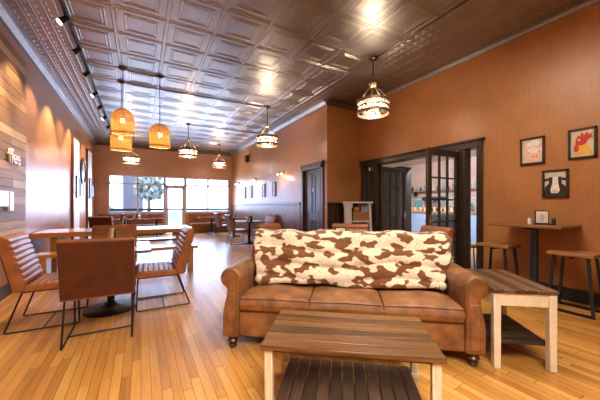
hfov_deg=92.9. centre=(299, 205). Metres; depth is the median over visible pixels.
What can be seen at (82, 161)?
wall clock
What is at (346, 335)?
coffee table
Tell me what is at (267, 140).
drum chandelier
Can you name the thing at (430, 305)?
seat cushion
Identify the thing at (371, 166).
door
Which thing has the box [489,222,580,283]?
bar table
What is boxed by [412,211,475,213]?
countertop
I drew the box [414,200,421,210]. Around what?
appliance
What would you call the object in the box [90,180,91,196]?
picture
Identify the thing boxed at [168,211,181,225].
street
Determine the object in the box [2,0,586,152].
ceiling
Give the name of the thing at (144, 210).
window
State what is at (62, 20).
track light
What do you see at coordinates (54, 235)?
table
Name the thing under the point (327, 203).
trim
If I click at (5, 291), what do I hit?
baseboard
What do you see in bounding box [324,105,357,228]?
wall
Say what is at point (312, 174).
door
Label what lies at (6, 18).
trim
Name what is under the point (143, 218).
pedestal table
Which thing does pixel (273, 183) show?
picture
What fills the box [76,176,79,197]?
picture frame
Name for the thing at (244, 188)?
picture
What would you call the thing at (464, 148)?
trim
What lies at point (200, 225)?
banquette
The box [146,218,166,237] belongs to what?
pedestal table
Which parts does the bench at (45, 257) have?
leg, seat, leg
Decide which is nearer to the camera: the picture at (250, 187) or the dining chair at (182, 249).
the dining chair at (182, 249)
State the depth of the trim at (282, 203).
9.90 m
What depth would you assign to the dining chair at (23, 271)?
2.87 m
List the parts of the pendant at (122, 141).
lamp shade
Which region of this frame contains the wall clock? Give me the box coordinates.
[80,158,85,184]
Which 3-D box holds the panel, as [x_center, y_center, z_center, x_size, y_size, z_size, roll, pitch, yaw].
[-3.440,-0.905,2.914,0.070,2.710,3.644,0,0,-29]
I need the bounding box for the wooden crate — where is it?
[352,211,368,220]
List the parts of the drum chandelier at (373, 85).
hanger rod, stem, bulb arm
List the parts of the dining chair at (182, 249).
seat, leg, leg, backrest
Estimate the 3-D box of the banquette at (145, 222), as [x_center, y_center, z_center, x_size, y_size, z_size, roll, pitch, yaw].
[-6.963,0.802,11.792,2.350,0.895,0.580,0,0,-29]
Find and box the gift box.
[360,204,368,211]
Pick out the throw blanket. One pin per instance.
(388, 259)
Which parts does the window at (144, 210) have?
sill, rail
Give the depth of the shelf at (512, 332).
2.36 m
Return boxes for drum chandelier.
[122,148,139,163]
[179,123,197,157]
[212,144,225,167]
[256,106,277,147]
[357,56,389,118]
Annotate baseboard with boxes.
[0,237,86,300]
[539,282,599,307]
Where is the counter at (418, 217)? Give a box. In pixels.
[412,211,475,242]
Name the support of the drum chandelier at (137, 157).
hanging from the ceiling at (288, 57)
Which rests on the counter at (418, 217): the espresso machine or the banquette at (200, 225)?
the espresso machine
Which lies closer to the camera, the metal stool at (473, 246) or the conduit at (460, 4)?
the conduit at (460, 4)
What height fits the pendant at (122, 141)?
1.422 m
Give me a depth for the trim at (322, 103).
8.50 m
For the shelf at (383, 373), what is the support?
attached to the coffee table at (346, 335)
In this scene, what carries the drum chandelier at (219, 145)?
hanging from the ceiling at (288, 57)
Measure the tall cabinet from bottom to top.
2.420 m
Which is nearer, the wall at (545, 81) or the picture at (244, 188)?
the wall at (545, 81)
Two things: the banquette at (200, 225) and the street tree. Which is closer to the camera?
the banquette at (200, 225)
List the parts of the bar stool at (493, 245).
leg, leg, seat, leg, leg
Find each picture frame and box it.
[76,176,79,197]
[80,183,83,195]
[89,178,91,198]
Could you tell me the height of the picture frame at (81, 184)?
0.400 m
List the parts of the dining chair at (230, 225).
panel, backrest, seat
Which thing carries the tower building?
on the street
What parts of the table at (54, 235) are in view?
leg, leg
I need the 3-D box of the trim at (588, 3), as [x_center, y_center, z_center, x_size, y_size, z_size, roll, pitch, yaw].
[3.510,-2.529,3.749,0.055,0.062,8.320,0,0,-29]
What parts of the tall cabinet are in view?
door, door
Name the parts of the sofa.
nailhead trim, arm panel, leg, arm, backrest, arm, leg, arm panel, nailhead trim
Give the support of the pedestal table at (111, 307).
on the floor
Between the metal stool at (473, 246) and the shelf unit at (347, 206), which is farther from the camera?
the shelf unit at (347, 206)
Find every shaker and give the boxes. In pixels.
[527,217,531,223]
[551,217,555,224]
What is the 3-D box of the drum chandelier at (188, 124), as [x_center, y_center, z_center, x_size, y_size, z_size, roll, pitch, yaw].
[-3.500,-2.045,8.927,0.556,1.030,0.556,0,0,-29]
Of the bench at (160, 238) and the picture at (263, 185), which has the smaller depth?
the bench at (160, 238)
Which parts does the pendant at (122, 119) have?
cord, lamp shade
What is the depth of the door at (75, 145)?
7.74 m
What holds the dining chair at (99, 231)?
on the floor
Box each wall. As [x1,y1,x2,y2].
[0,22,93,286]
[94,145,231,233]
[232,107,323,236]
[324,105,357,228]
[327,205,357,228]
[358,2,599,292]
[405,156,475,196]
[412,195,475,211]
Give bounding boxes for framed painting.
[520,135,544,165]
[542,169,568,197]
[568,126,596,159]
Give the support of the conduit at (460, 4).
attached to the ceiling at (288, 57)
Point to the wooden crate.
(356, 215)
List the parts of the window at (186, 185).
sill, rail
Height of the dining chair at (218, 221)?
0.954 m
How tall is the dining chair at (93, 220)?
0.954 m
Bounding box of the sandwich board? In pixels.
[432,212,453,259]
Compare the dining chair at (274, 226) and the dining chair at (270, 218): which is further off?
the dining chair at (270, 218)
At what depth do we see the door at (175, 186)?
12.93 m
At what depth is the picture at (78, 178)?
8.18 m
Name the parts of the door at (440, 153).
handle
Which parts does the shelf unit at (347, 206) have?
post, leg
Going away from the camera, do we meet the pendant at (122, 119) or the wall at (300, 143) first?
the pendant at (122, 119)
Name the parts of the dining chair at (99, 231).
backrest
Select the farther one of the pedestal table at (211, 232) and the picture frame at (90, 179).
the pedestal table at (211, 232)
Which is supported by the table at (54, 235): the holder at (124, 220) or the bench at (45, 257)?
the holder at (124, 220)
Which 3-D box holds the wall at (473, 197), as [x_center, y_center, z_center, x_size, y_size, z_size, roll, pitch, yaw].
[8.032,-0.450,10.790,0.150,3.400,13.000,0,0,-29]
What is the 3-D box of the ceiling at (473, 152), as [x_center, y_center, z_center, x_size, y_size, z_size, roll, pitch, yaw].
[4.898,-2.100,9.038,7.230,0.100,13.000,0,0,-29]
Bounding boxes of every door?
[71,135,79,239]
[86,149,91,238]
[165,177,184,233]
[300,160,323,231]
[371,166,372,215]
[380,166,406,230]
[424,147,458,264]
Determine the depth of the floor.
2.39 m
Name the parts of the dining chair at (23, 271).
backrest, seat, leg, leg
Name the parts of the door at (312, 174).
panel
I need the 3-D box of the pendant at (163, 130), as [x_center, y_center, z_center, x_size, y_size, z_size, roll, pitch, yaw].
[-2.771,-1.854,5.634,0.394,1.412,0.394,0,0,-29]
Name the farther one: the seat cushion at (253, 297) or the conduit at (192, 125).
the conduit at (192, 125)
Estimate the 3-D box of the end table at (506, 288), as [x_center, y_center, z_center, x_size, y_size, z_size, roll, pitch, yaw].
[1.761,0.945,2.513,0.443,0.610,0.743,0,0,9]
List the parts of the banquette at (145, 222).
backrest, seat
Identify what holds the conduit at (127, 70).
attached to the ceiling at (288, 57)
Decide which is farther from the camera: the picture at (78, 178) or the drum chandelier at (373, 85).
the picture at (78, 178)
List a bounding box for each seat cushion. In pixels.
[239,283,313,311]
[309,285,383,314]
[377,288,465,322]
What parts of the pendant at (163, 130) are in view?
lamp shade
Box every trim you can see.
[0,0,96,144]
[95,142,230,155]
[230,99,326,155]
[231,202,300,205]
[326,99,358,110]
[327,203,358,204]
[358,0,599,108]
[359,137,484,268]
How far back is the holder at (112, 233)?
3.41 m
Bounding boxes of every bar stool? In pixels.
[476,241,520,275]
[546,249,599,319]
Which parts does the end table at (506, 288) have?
leg, leg, leg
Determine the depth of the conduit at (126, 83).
6.50 m
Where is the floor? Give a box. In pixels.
[0,232,599,399]
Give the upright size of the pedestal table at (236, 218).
0.745 m
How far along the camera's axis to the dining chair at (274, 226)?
4.56 m
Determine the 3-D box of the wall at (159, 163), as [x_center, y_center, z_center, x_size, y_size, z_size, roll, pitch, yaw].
[-5.862,-0.705,12.877,5.870,3.910,0.200,0,0,-29]
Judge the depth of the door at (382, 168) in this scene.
7.03 m
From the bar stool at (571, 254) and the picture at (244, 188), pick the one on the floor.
the bar stool at (571, 254)
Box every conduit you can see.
[126,83,264,107]
[127,70,155,76]
[192,125,258,133]
[376,0,468,57]
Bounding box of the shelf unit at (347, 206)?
[341,202,372,230]
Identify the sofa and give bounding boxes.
[221,244,488,366]
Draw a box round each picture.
[78,178,79,196]
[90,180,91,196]
[243,187,245,197]
[249,186,251,197]
[262,183,264,196]
[272,182,275,195]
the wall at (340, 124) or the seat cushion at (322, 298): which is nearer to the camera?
the seat cushion at (322, 298)
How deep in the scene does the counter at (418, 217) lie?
11.20 m
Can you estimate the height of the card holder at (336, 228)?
0.210 m
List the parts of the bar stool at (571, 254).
leg, leg, seat, leg, leg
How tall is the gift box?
0.170 m
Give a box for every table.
[31,225,192,272]
[82,241,150,317]
[113,218,144,224]
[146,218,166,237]
[197,217,224,234]
[222,217,245,236]
[234,220,264,243]
[260,310,446,399]
[466,269,558,372]
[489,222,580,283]
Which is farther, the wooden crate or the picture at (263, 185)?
the picture at (263, 185)
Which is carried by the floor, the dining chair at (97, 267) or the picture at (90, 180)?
the dining chair at (97, 267)
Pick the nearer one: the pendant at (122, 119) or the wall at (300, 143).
the pendant at (122, 119)
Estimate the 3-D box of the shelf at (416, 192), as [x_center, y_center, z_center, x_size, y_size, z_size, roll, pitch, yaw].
[6.408,-0.570,13.090,0.300,0.240,3.600,0,0,-29]
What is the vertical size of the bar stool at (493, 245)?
0.702 m
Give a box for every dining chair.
[0,232,87,334]
[56,237,134,350]
[88,216,113,227]
[88,224,136,301]
[135,226,194,311]
[213,213,229,237]
[224,214,248,244]
[252,214,277,241]
[256,223,280,229]
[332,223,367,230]
[420,225,454,246]
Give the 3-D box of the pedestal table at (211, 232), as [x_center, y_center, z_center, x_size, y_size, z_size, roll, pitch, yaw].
[-3.895,0.877,12.544,1.100,0.745,0.640,0,0,-29]
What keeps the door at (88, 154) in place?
in the wall at (50, 126)
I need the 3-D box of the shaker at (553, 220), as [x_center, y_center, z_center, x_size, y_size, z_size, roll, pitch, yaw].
[3.265,0.200,3.669,0.049,0.100,0.048,0,0,-29]
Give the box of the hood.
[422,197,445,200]
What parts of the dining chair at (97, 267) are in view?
leg, panel, backrest, leg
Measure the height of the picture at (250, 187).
0.490 m
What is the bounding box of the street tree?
[133,177,162,207]
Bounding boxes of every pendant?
[110,66,134,136]
[110,80,131,151]
[149,74,170,148]
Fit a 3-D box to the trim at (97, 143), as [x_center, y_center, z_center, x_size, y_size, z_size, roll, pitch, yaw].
[-5.792,-2.498,12.751,5.570,0.125,0.088,0,0,-29]
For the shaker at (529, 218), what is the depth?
3.86 m
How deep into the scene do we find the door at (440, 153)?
4.86 m
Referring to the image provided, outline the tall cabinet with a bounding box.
[369,166,412,231]
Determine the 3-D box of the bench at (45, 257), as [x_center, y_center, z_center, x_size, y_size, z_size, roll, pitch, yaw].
[-3.146,1.012,5.138,2.440,0.475,0.340,0,0,-29]
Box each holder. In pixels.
[108,227,115,237]
[122,217,126,224]
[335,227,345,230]
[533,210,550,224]
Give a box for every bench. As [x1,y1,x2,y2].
[36,243,197,273]
[137,237,171,241]
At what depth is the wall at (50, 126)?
5.61 m
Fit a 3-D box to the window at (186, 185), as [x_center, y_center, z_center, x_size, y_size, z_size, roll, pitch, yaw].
[-4.397,-0.460,13.627,2.060,1.640,0.180,0,0,-29]
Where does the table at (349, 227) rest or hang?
on the floor
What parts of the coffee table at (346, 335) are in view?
leg, leg, shelf rail, leg, leg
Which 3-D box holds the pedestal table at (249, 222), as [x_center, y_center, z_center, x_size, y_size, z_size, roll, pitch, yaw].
[-1.674,0.877,9.432,0.720,0.745,1.000,0,0,-29]
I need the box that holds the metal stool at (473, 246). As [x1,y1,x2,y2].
[471,244,475,268]
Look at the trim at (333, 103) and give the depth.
7.08 m
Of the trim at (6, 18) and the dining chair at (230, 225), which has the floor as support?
the dining chair at (230, 225)
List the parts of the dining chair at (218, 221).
panel, backrest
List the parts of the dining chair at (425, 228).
backrest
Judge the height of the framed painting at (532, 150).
0.385 m
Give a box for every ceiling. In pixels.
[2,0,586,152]
[369,150,475,168]
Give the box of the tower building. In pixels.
[123,176,142,211]
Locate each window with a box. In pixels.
[108,174,164,213]
[185,178,229,212]
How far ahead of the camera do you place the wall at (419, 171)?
13.39 m
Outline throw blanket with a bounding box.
[254,228,451,289]
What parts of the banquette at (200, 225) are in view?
seat, backrest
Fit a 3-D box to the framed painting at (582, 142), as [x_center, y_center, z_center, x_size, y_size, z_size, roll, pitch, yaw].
[3.589,-0.792,3.627,0.035,0.385,0.270,0,0,-29]
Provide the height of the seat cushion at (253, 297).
0.145 m
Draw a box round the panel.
[0,31,26,235]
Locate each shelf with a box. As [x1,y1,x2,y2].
[276,357,421,399]
[412,188,475,196]
[483,313,544,345]
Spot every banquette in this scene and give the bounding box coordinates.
[98,214,163,235]
[189,213,229,232]
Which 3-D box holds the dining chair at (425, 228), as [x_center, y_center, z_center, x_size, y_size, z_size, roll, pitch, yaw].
[1.663,0.772,3.969,0.662,0.954,0.570,0,0,-14]
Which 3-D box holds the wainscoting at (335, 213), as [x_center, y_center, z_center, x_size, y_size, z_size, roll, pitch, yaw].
[1.085,0.530,7.149,0.958,1.120,0.018,0,0,-29]
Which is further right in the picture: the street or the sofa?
the sofa
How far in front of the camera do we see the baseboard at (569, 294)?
3.67 m
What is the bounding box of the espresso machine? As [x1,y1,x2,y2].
[422,197,445,210]
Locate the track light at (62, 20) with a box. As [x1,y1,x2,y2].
[56,0,111,135]
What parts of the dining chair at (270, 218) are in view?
backrest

